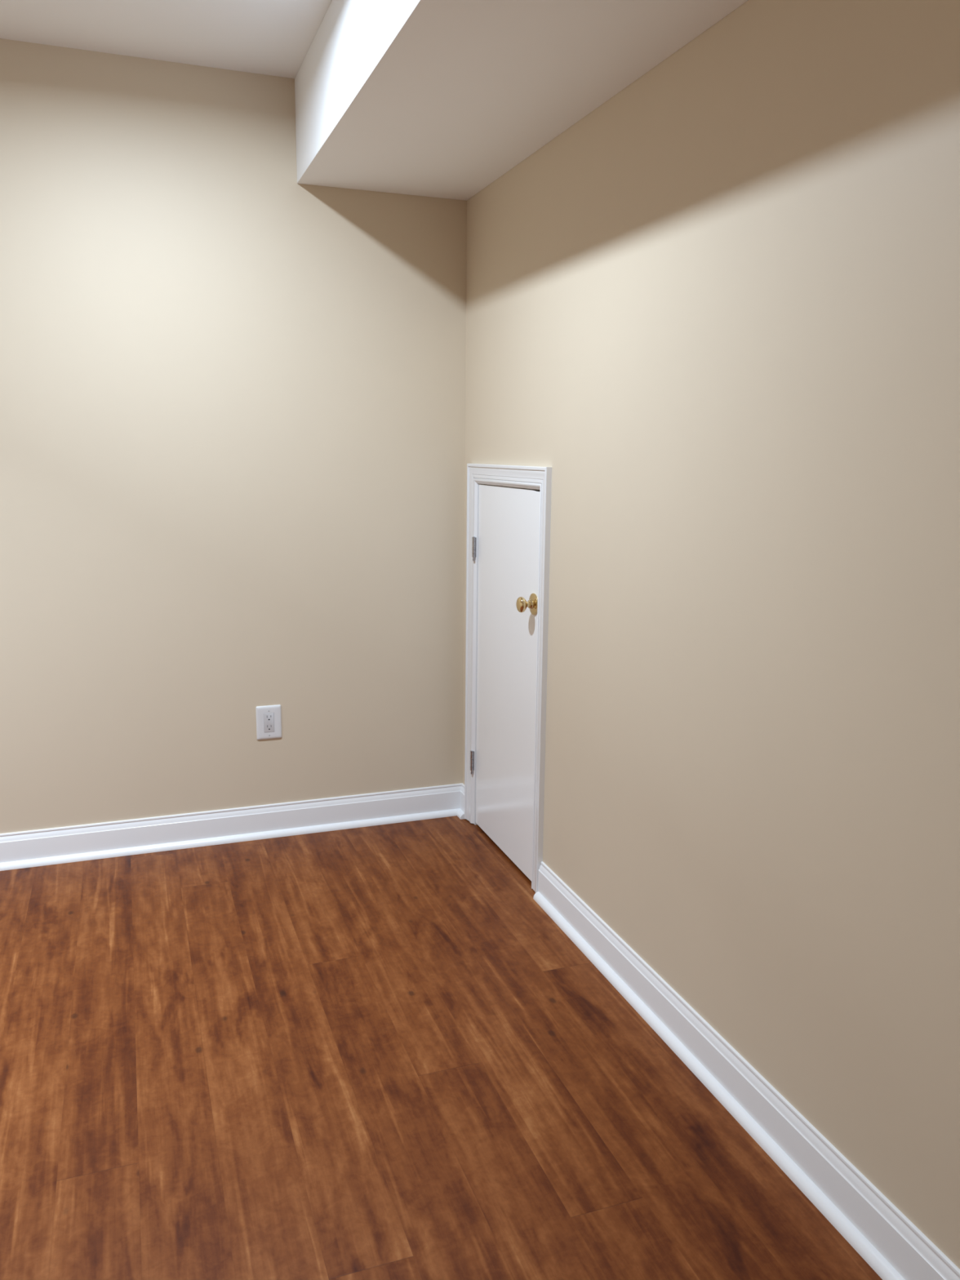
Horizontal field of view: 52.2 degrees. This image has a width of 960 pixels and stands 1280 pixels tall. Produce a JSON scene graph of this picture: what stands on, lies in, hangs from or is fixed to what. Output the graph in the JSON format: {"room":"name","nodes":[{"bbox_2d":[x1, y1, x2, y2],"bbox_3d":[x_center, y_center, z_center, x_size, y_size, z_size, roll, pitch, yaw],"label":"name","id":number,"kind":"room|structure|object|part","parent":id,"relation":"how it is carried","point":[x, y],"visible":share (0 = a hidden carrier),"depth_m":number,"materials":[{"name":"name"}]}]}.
{"room":"finished basement room","nodes":[
{"label":"finished basement room","id":0,"kind":"room"},
{"bbox_2d":[0,0,332,78],"bbox_3d":[-0.630,-1.317,0.627,3.120,0.100,4.700,-3,12,-20],"label":"ceiling","id":1,"kind":"structure","parent":0,"point":[273,37],"depth_m":2.66,"materials":[{"name":"white paint"}]},
{"bbox_2d":[294,0,747,200],"bbox_3d":[0.458,-1.184,1.054,0.563,0.301,4.500,-3,12,-20],"label":"soffit beam","id":2,"kind":"structure","parent":1,"relation":"attached to","point":[442,99],"depth_m":2.25,"materials":[{"name":"white paint"}]},
{"bbox_2d":[0,38,466,833],"bbox_3d":[-1.424,-0.487,2.990,3.120,2.440,0.100,-3,12,-20],"label":"wall","id":3,"kind":"structure","parent":0,"point":[232,388],"depth_m":3.13,"materials":[{"name":"beige paint"}]},
{"bbox_2d":[0,782,462,871],"bbox_3d":[-1.423,0.669,3.146,2.900,0.112,0.032,-3,12,-20],"label":"baseboard","id":4,"kind":"structure","parent":3,"relation":"attached to","point":[75,843],"depth_m":3.34,"materials":[{"name":"white paint"}]},
{"bbox_2d":[255,704,281,740],"bbox_3d":[-0.720,0.282,3.342,0.084,0.118,0.007,-3,12,-20],"label":"wall outlet","id":5,"kind":"object","parent":3,"relation":"attached to","point":[268,717],"visible":1,"depth_m":3.34,"materials":[{"name":"white plastic"}]},
{"bbox_2d":[263,712,274,732],"bbox_3d":[-0.719,0.282,3.341,0.034,0.066,0.003,-3,12,-20],"label":"receptacle","id":6,"kind":"object","parent":5,"relation":"attached to","point":[268,717],"depth_m":3.34,"materials":[{"name":"grey plastic"}]},
{"bbox_2d":[0,815,882,1279],"bbox_3d":[-0.430,1.154,1.186,3.600,0.080,4.700,-3,12,-20],"label":"floor","id":7,"kind":"structure","parent":0,"point":[369,1052],"depth_m":2.06,"materials":[{"name":"brown wood"}]},
{"bbox_2d":[462,0,959,1269],"bbox_3d":[0.768,-0.152,1.371,0.120,2.440,4.500,-3,12,-20],"label":"wall","id":8,"kind":"structure","parent":0,"point":[720,304],"depth_m":1.83,"materials":[{"name":"beige paint"}]},
{"bbox_2d":[457,782,464,819],"bbox_3d":[-0.068,0.594,3.609,0.032,0.112,0.072,-3,12,-20],"label":"baseboard","id":9,"kind":"structure","parent":8,"relation":"attached to","point":[460,814],"depth_m":3.60,"materials":[{"name":"white paint"}]},
{"bbox_2d":[470,484,540,880],"bbox_3d":[0.068,0.114,3.172,0.088,1.204,0.555,-3,12,-20],"label":"door","id":10,"kind":"structure","parent":8,"relation":"in","point":[508,517],"depth_m":3.14,"materials":[{"name":"white paint"}]},
{"bbox_3d":[0.132,-0.105,2.895,0.046,0.047,0.047,-3,12,-20],"label":"knob","id":11,"kind":"part","parent":10,"relation":"part of","materials":[{"name":"gold metal"}]},
{"bbox_2d":[464,463,551,893],"bbox_3d":[0.128,0.084,3.177,0.138,1.281,0.673,-3,12,-20],"label":"door frame","id":12,"kind":"structure","parent":8,"relation":"attached to","point":[535,477],"depth_m":2.97,"materials":[{"name":"white paint"}]},
{"bbox_2d":[533,861,959,1279],"bbox_3d":[0.811,1.063,1.221,0.032,0.112,3.754,-3,12,-20],"label":"baseboard","id":13,"kind":"structure","parent":8,"relation":"attached to","point":[891,1244],"depth_m":1.92,"materials":[{"name":"white paint"}]}
]}

